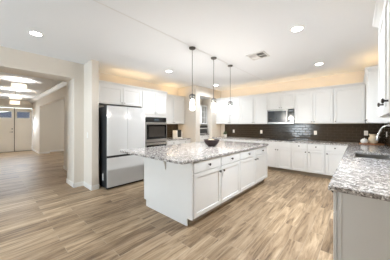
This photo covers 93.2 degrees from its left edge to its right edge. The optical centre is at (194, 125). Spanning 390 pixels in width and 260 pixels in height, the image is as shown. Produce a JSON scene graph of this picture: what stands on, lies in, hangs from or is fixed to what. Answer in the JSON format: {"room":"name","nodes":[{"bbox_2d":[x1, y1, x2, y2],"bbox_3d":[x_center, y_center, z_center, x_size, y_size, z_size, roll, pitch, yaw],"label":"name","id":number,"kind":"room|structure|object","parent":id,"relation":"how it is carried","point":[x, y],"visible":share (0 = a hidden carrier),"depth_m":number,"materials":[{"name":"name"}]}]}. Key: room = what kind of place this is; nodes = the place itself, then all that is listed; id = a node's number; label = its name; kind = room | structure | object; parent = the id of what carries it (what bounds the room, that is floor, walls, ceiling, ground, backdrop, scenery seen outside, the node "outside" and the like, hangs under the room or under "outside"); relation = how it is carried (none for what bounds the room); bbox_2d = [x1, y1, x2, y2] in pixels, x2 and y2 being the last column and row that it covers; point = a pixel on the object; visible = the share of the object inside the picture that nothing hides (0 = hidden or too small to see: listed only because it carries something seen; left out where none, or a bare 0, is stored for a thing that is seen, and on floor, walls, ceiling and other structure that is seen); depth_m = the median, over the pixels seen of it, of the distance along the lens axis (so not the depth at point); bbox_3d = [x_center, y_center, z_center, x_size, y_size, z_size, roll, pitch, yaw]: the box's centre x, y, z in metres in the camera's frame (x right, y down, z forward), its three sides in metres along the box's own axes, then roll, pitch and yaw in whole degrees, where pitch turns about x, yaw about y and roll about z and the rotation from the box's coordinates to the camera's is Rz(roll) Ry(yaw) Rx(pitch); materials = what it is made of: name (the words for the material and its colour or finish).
{"room":"kitchen","nodes":[
{"label":"kitchen","id":0,"kind":"room"},
{"bbox_2d":[0,99,32,147],"bbox_3d":[-9.473,-0.006,9.478,0.150,2.745,2.450,0,0,41],"label":"wall","id":1,"kind":"structure","parent":0,"point":[3,102],"depth_m":9.70,"materials":[{"name":"paint"}]},
{"bbox_2d":[0,107,13,151],"bbox_3d":[-9.627,0.230,9.256,0.097,2.248,0.773,0,0,41],"label":"door","id":2,"kind":"structure","parent":1,"relation":"in","point":[6,124],"depth_m":9.37,"materials":[{"name":"paint"}]},
{"bbox_2d":[14,108,14,150],"bbox_3d":[-9.385,0.236,9.574,0.055,2.260,0.024,0,0,41],"label":"trim","id":3,"kind":"structure","parent":1,"relation":"attached to","point":[14,108],"depth_m":9.56,"materials":[{"name":"white wood"}]},
{"bbox_2d":[15,108,31,150],"bbox_3d":[-9.150,0.230,9.831,0.049,2.248,0.673,0,0,41],"label":"door","id":4,"kind":"structure","parent":1,"relation":"in","point":[23,127],"depth_m":9.82,"materials":[{"name":"paint"}]},
{"bbox_2d":[0,72,63,100],"bbox_3d":[-5.507,-1.351,7.773,8.150,0.055,4.850,0,0,41],"label":"ceiling","id":5,"kind":"structure","parent":0,"point":[36,86],"depth_m":6.14,"materials":[{"name":"paint"}]},
{"bbox_2d":[10,100,19,104],"bbox_3d":[-8.059,-1.131,8.247,0.336,0.384,0.336,0,0,41],"label":"drum light","id":6,"kind":"object","parent":5,"relation":"hanging from","point":[11,101],"visible":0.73,"depth_m":8.14,"materials":[{"name":"white fabric"}]},
{"bbox_2d":[9,89,21,98],"bbox_3d":[-6.646,-1.151,6.825,0.336,0.344,0.336,0,0,41],"label":"drum light","id":7,"kind":"object","parent":5,"relation":"hanging from","point":[11,96],"visible":0.86,"depth_m":6.75,"materials":[{"name":"white fabric"}]},
{"bbox_2d":[11,79,26,89],"bbox_3d":[-5.126,-1.186,5.374,0.336,0.274,0.336,0,0,41],"label":"drum light","id":8,"kind":"object","parent":5,"relation":"hanging from","point":[17,86],"visible":1,"depth_m":5.28,"materials":[{"name":"white fabric"}]},
{"bbox_2d":[33,86,66,166],"bbox_3d":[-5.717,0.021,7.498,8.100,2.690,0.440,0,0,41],"label":"wall","id":9,"kind":"structure","parent":0,"point":[41,107],"depth_m":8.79,"materials":[{"name":"paint"}]},
{"bbox_2d":[29,81,66,102],"bbox_3d":[-5.896,-1.259,7.296,8.100,0.130,0.100,0,0,41],"label":"trim","id":10,"kind":"structure","parent":9,"relation":"attached to","point":[62,84],"depth_m":6.79,"materials":[{"name":"paint"}]},
{"bbox_2d":[32,148,66,170],"bbox_3d":[-4.878,1.316,8.448,8.100,0.100,3.005,0,0,41],"label":"baseboard","id":11,"kind":"structure","parent":9,"relation":"attached to","point":[46,152],"depth_m":8.98,"materials":[{"name":"paint"}]},
{"bbox_2d":[0,46,220,185],"bbox_3d":[-3.030,-0.006,4.514,2.180,2.745,12.750,0,0,41],"label":"wall","id":12,"kind":"structure","parent":0,"point":[82,80],"depth_m":4.08,"materials":[{"name":"paint"}]},
{"bbox_2d":[66,178,98,190],"bbox_3d":[-4.632,1.316,1.830,1.035,0.100,6.605,0,0,41],"label":"baseboard","id":13,"kind":"structure","parent":12,"relation":"attached to","point":[78,184],"depth_m":4.06,"materials":[{"name":"paint"}]},
{"bbox_2d":[99,80,142,107],"bbox_3d":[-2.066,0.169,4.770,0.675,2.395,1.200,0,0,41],"label":"upper cabinet","id":14,"kind":"object","parent":12,"relation":"attached to","point":[110,93],"visible":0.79,"depth_m":4.57,"materials":[{"name":"paint"}]},
{"bbox_2d":[167,124,177,137],"bbox_3d":[-0.981,0.203,6.504,0.013,0.490,1.045,0,0,41],"label":"backsplash","id":15,"kind":"structure","parent":12,"relation":"attached to","point":[170,127],"depth_m":6.65,"materials":[{"name":"brown tile"}]},
{"bbox_2d":[167,94,184,123],"bbox_3d":[-0.841,-0.536,6.374,0.385,0.985,1.055,0,0,41],"label":"upper cabinet","id":16,"kind":"object","parent":12,"relation":"attached to","point":[175,103],"visible":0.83,"depth_m":6.35,"materials":[{"name":"paint"}]},
{"bbox_2d":[200,105,206,123],"bbox_3d":[0.168,-0.529,9.262,0.360,0.950,1.000,0,0,41],"label":"upper cabinet","id":17,"kind":"object","parent":12,"relation":"attached to","point":[203,109],"visible":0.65,"depth_m":9.31,"materials":[{"name":"paint"}]},
{"bbox_2d":[0,150,333,259],"bbox_3d":[-4.167,1.416,5.553,14.800,0.100,13.200,0,0,41],"label":"floor","id":18,"kind":"structure","parent":0,"point":[285,216],"depth_m":2.59,"materials":[{"name":"brown wood"}]},
{"bbox_2d":[99,105,144,188],"bbox_3d":[-1.843,0.471,4.468,0.800,1.781,0.907,0,0,41],"label":"refrigerator","id":19,"kind":"object","parent":18,"relation":"on","point":[120,128],"visible":0.75,"depth_m":4.10,"materials":[{"name":"metal"}]},
{"bbox_2d":[137,87,167,141],"bbox_3d":[-1.376,0.169,5.550,0.675,2.395,0.877,0,0,41],"label":"tall cabinet","id":20,"kind":"object","parent":18,"relation":"on","point":[154,102],"visible":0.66,"depth_m":5.33,"materials":[{"name":"paint"}]},
{"bbox_2d":[145,117,166,146],"bbox_3d":[-1.310,0.416,5.549,0.646,1.290,0.733,0,0,41],"label":"wall oven","id":21,"kind":"object","parent":20,"relation":"in","point":[155,128],"visible":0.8,"depth_m":5.33,"materials":[{"name":"silver metal"}]},
{"bbox_2d":[167,139,189,144],"bbox_3d":[-0.731,0.926,6.276,0.651,0.880,1.055,0,0,41],"label":"base cabinet","id":22,"kind":"object","parent":18,"relation":"on","point":[186,140],"visible":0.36,"depth_m":6.04,"materials":[{"name":"paint"}]},
{"bbox_2d":[167,138,190,140],"bbox_3d":[-0.744,0.468,6.291,0.648,0.036,1.056,0,0,41],"label":"countertop","id":23,"kind":"structure","parent":22,"relation":"on","point":[168,139],"depth_m":6.25,"materials":[{"name":"stone"}]},
{"bbox_2d":[173,130,182,137],"bbox_3d":[-0.615,0.305,6.551,0.200,0.288,0.300,0,0,41],"label":"coffee maker","id":24,"kind":"object","parent":23,"relation":"on","point":[177,133],"visible":0.92,"depth_m":6.46,"materials":[{"name":"white plastic"}]},
{"bbox_2d":[200,135,208,141],"bbox_3d":[0.273,0.926,9.169,0.641,0.880,1.000,0,0,41],"label":"base cabinet","id":25,"kind":"object","parent":18,"relation":"on","point":[202,137],"visible":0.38,"depth_m":8.89,"materials":[{"name":"paint"}]},
{"bbox_3d":[0.262,0.468,9.178,0.628,0.035,1.098,0,0,41],"label":"countertop","id":26,"kind":"structure","parent":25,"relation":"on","visible":0},
{"bbox_2d":[200,126,207,133],"bbox_3d":[0.220,0.234,9.183,0.404,0.430,0.850,0,0,41],"label":"countertop oven","id":27,"kind":"object","parent":26,"relation":"on","point":[203,129],"visible":0.48,"depth_m":9.14,"materials":[{"name":"silver metal"}]},
{"bbox_2d":[144,146,267,225],"bbox_3d":[0.393,0.926,3.730,1.159,0.880,2.920,0,0,41],"label":"kitchen island","id":28,"kind":"object","parent":18,"relation":"on","point":[184,193],"visible":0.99,"depth_m":2.85,"materials":[{"name":"paint"}]},
{"bbox_2d":[120,141,268,163],"bbox_3d":[0.217,0.468,3.910,1.625,0.036,2.975,0,0,41],"label":"island countertop","id":29,"kind":"structure","parent":28,"relation":"on","point":[185,153],"depth_m":3.29,"materials":[{"name":"stone"}]},
{"bbox_2d":[204,139,219,146],"bbox_3d":[0.358,0.378,3.968,0.346,0.144,0.346,0,0,41],"label":"bowl","id":30,"kind":"object","parent":29,"relation":"on","point":[213,142],"visible":0.98,"depth_m":3.86,"materials":[{"name":"brown wood"}]},
{"bbox_2d":[212,138,238,141],"bbox_3d":[1.253,0.926,6.867,1.100,0.880,0.631,0,0,41],"label":"base cabinet","id":31,"kind":"object","parent":18,"relation":"on","point":[235,140],"visible":0.04,"depth_m":6.56,"materials":[{"name":"paint"}]},
{"bbox_2d":[239,140,262,142],"bbox_3d":[1.977,0.926,6.227,0.828,0.880,0.631,0,0,41],"label":"base cabinet","id":32,"kind":"object","parent":18,"relation":"on","point":[250,141],"visible":0.17,"depth_m":5.98,"materials":[{"name":"paint"}]},
{"bbox_2d":[263,141,291,172],"bbox_3d":[2.594,0.926,5.681,0.816,0.880,0.631,0,0,41],"label":"base cabinet","id":33,"kind":"object","parent":18,"relation":"on","point":[279,153],"visible":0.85,"depth_m":5.42,"materials":[{"name":"paint"}]},
{"bbox_2d":[291,143,307,174],"bbox_3d":[3.049,0.926,5.279,0.394,0.880,0.631,0,0,41],"label":"base cabinet","id":34,"kind":"object","parent":18,"relation":"on","point":[299,151],"visible":0.92,"depth_m":5.07,"materials":[{"name":"paint"}]},
{"bbox_2d":[308,143,325,177],"bbox_3d":[3.344,0.926,5.018,0.390,0.880,0.631,0,0,41],"label":"base cabinet","id":35,"kind":"object","parent":18,"relation":"on","point":[316,152],"visible":0.91,"depth_m":4.81,"materials":[{"name":"paint"}]},
{"bbox_2d":[325,144,347,178],"bbox_3d":[3.661,0.926,4.738,0.452,0.880,0.631,0,0,41],"label":"base cabinet","id":36,"kind":"object","parent":18,"relation":"on","point":[334,154],"visible":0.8,"depth_m":4.59,"materials":[{"name":"paint"}]},
{"bbox_2d":[332,191,389,259],"bbox_3d":[2.567,0.926,2.673,0.646,0.880,3.955,0,0,41],"label":"base cabinet","id":37,"kind":"object","parent":18,"relation":"on","point":[361,225],"visible":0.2,"depth_m":1.29,"materials":[{"name":"paint"}]},
{"bbox_2d":[212,136,389,201],"bbox_3d":[1.264,0.468,4.214,4.647,0.036,4.609,0,0,41],"label":"countertop","id":38,"kind":"structure","parent":37,"relation":"on","point":[359,176],"depth_m":1.79,"materials":[{"name":"stone"}]},
{"bbox_2d":[265,139,293,140],"bbox_3d":[2.626,0.445,5.687,0.760,0.008,0.510,0,0,41],"label":"cooktop","id":39,"kind":"object","parent":38,"relation":"in","point":[265,139],"visible":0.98,"depth_m":5.72,"materials":[{"name":"black glass"}]},
{"bbox_2d":[359,143,384,144],"bbox_3d":[4.168,0.439,4.351,0.440,0.022,0.440,0,0,41],"label":"serving board","id":40,"kind":"object","parent":38,"relation":"on","point":[359,143],"visible":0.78,"depth_m":4.29,"materials":[{"name":"brown wood"}]},
{"bbox_2d":[360,138,368,142],"bbox_3d":[4.021,0.364,4.374,0.146,0.126,0.146,0,0,41],"label":"jar","id":41,"kind":"object","parent":40,"relation":"on","point":[364,140],"visible":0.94,"depth_m":4.33,"materials":[{"name":"white ceramic"}]},
{"bbox_2d":[368,134,377,143],"bbox_3d":[4.195,0.314,4.340,0.175,0.226,0.175,0,0,-4],"label":"pitcher","id":42,"kind":"object","parent":40,"relation":"on","point":[371,139],"visible":0.85,"depth_m":4.30,"materials":[{"name":"beige ceramic"}]},
{"bbox_2d":[355,153,389,159],"bbox_3d":[2.674,0.592,2.775,0.414,0.212,0.764,0,0,41],"label":"sink","id":43,"kind":"object","parent":38,"relation":"in","point":[356,155],"visible":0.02,"depth_m":3.03,"materials":[{"name":"silver metal"}]},
{"bbox_2d":[375,125,389,140],"bbox_3d":[2.759,0.221,2.631,0.263,0.458,0.163,0,0,41],"label":"faucet","id":44,"kind":"object","parent":38,"relation":"on","point":[384,126],"visible":1,"depth_m":2.72,"materials":[{"name":"silver metal"}]},
{"bbox_2d":[0,0,378,98],"bbox_3d":[-3.942,-1.454,5.354,14.200,0.150,13.200,0,0,41],"label":"ceiling","id":45,"kind":"structure","parent":0,"point":[341,35],"depth_m":2.86,"materials":[{"name":"paint"}]},
{"bbox_2d":[28,30,43,36],"bbox_3d":[-2.387,-1.374,2.765,0.180,0.010,0.180,0,0,41],"label":"recessed light","id":46,"kind":"object","parent":45,"relation":"in","point":[35,33],"visible":1,"depth_m":2.75,"materials":[{"name":"paint"}]},
{"bbox_2d":[94,0,267,82],"bbox_3d":[-1.169,-1.378,1.968,0.008,0.002,11.200,0,0,41],"label":"trim","id":47,"kind":"structure","parent":45,"relation":"attached to","point":[94,0],"depth_m":2.65,"materials":[{"name":"paint"}]},
{"bbox_2d":[189,46,195,109],"bbox_3d":[-0.049,-0.824,3.273,0.116,1.110,0.116,0,0,41],"label":"pendant light","id":48,"kind":"object","parent":45,"relation":"hanging from","point":[192,48],"visible":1,"depth_m":3.27,"materials":[{"name":"silver metal"}]},
{"bbox_2d":[211,57,216,111],"bbox_3d":[0.382,-0.824,3.760,0.116,1.110,0.116,0,0,41],"label":"pendant light","id":49,"kind":"object","parent":45,"relation":"hanging from","point":[212,58],"visible":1,"depth_m":3.76,"materials":[{"name":"white"}]},
{"bbox_2d":[228,65,232,113],"bbox_3d":[0.812,-0.824,4.247,0.116,1.110,0.116,0,0,41],"label":"pendant light","id":50,"kind":"object","parent":45,"relation":"hanging from","point":[229,102],"visible":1,"depth_m":4.23,"materials":[{"name":"white"}]},
{"bbox_2d":[246,51,269,59],"bbox_3d":[1.250,-1.373,3.647,0.340,0.012,0.340,0,0,41],"label":"ceiling vent","id":51,"kind":"object","parent":45,"relation":"in","point":[259,55],"visible":1,"depth_m":3.63,"materials":[{"name":"paint"}]},
{"bbox_2d":[290,25,303,31],"bbox_3d":[1.454,-1.374,2.626,0.180,0.010,0.180,0,0,41],"label":"recessed light","id":52,"kind":"object","parent":45,"relation":"in","point":[297,28],"visible":1,"depth_m":2.61,"materials":[{"name":"paint"}]},
{"bbox_2d":[221,70,384,142],"bbox_3d":[2.876,-0.006,5.947,4.770,2.745,0.120,0,0,41],"label":"wall","id":53,"kind":"structure","parent":0,"point":[352,77],"depth_m":5.51,"materials":[{"name":"paint"}]},
{"bbox_2d":[216,96,239,123],"bbox_3d":[1.306,-0.536,6.991,1.025,0.985,0.385,0,0,41],"label":"upper cabinet","id":54,"kind":"object","parent":53,"relation":"attached to","point":[222,116],"visible":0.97,"depth_m":6.88,"materials":[{"name":"paint"}]},
{"bbox_2d":[239,93,266,123],"bbox_3d":[2.050,-0.536,6.333,0.958,0.985,0.385,0,0,41],"label":"upper cabinet","id":55,"kind":"object","parent":53,"relation":"attached to","point":[253,108],"visible":0.96,"depth_m":6.20,"materials":[{"name":"paint"}]},
{"bbox_2d":[267,90,294,109],"bbox_3d":[2.704,-0.756,5.755,0.784,0.545,0.385,0,0,41],"label":"upper cabinet","id":56,"kind":"object","parent":53,"relation":"attached to","point":[279,100],"visible":0.94,"depth_m":5.61,"materials":[{"name":"paint"}]},
{"bbox_2d":[267,109,294,123],"bbox_3d":[2.693,-0.262,5.739,0.775,0.432,0.424,0,0,41],"label":"microwave","id":57,"kind":"object","parent":56,"relation":"attached to","point":[284,116],"visible":0.96,"depth_m":5.60,"materials":[{"name":"silver metal"}]},
{"bbox_2d":[225,124,383,143],"bbox_3d":[2.853,0.203,5.877,4.448,0.490,0.013,0,0,41],"label":"backsplash","id":58,"kind":"structure","parent":53,"relation":"attached to","point":[353,133],"depth_m":5.43,"materials":[{"name":"brown tile"}]},
{"bbox_2d":[294,85,333,123],"bbox_3d":[3.344,-0.536,5.190,0.918,0.985,0.385,0,0,41],"label":"upper cabinet","id":59,"kind":"object","parent":53,"relation":"attached to","point":[316,104],"visible":0.98,"depth_m":5.03,"materials":[{"name":"paint"}]},
{"bbox_2d":[333,82,364,123],"bbox_3d":[3.914,-0.536,4.685,0.602,0.985,0.385,0,0,41],"label":"upper cabinet","id":60,"kind":"object","parent":53,"relation":"attached to","point":[349,99],"visible":0.98,"depth_m":4.56,"materials":[{"name":"paint"}]},
{"bbox_3d":[2.193,-0.006,1.665,0.120,2.745,7.200,0,0,41],"label":"wall","id":61,"kind":"structure","parent":0,"visible":0},
{"bbox_2d":[363,65,389,122],"bbox_3d":[3.666,-0.536,3.713,0.382,0.985,1.510,0,0,41],"label":"upper cabinet","id":62,"kind":"object","parent":61,"relation":"attached to","point":[371,74],"visible":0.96,"depth_m":3.25,"materials":[{"name":"paint"}]},
{"bbox_2d":[373,0,389,117],"bbox_3d":[1.658,-0.551,1.431,0.365,0.955,0.900,0,0,41],"label":"upper cabinet","id":63,"kind":"object","parent":61,"relation":"attached to","point":[381,20],"visible":1,"depth_m":1.47,"materials":[{"name":"paint"}]},
{"bbox_2d":[384,123,389,147],"bbox_3d":[3.006,0.204,2.685,0.013,0.487,4.565,0,0,41],"label":"backsplash","id":64,"kind":"structure","parent":61,"relation":"attached to","point":[386,129],"depth_m":3.89,"materials":[{"name":"brown tile"}]},
{"label":"outside","id":65,"kind":"structure","parent":0,"visible":0},
{"bbox_3d":[-28.226,1.566,31.634,55.800,0.200,60.000,0,0,41],"label":"ground","id":66,"kind":"structure","parent":65,"visible":0},
{"bbox_2d":[0,112,29,118],"bbox_3d":[-31.479,-0.684,33.843,8.800,4.300,15.200,0,0,41],"label":"neighbor house","id":67,"kind":"structure","parent":66,"relation":"on","point":[20,115],"depth_m":30.15,"materials":[{"name":"paint"}]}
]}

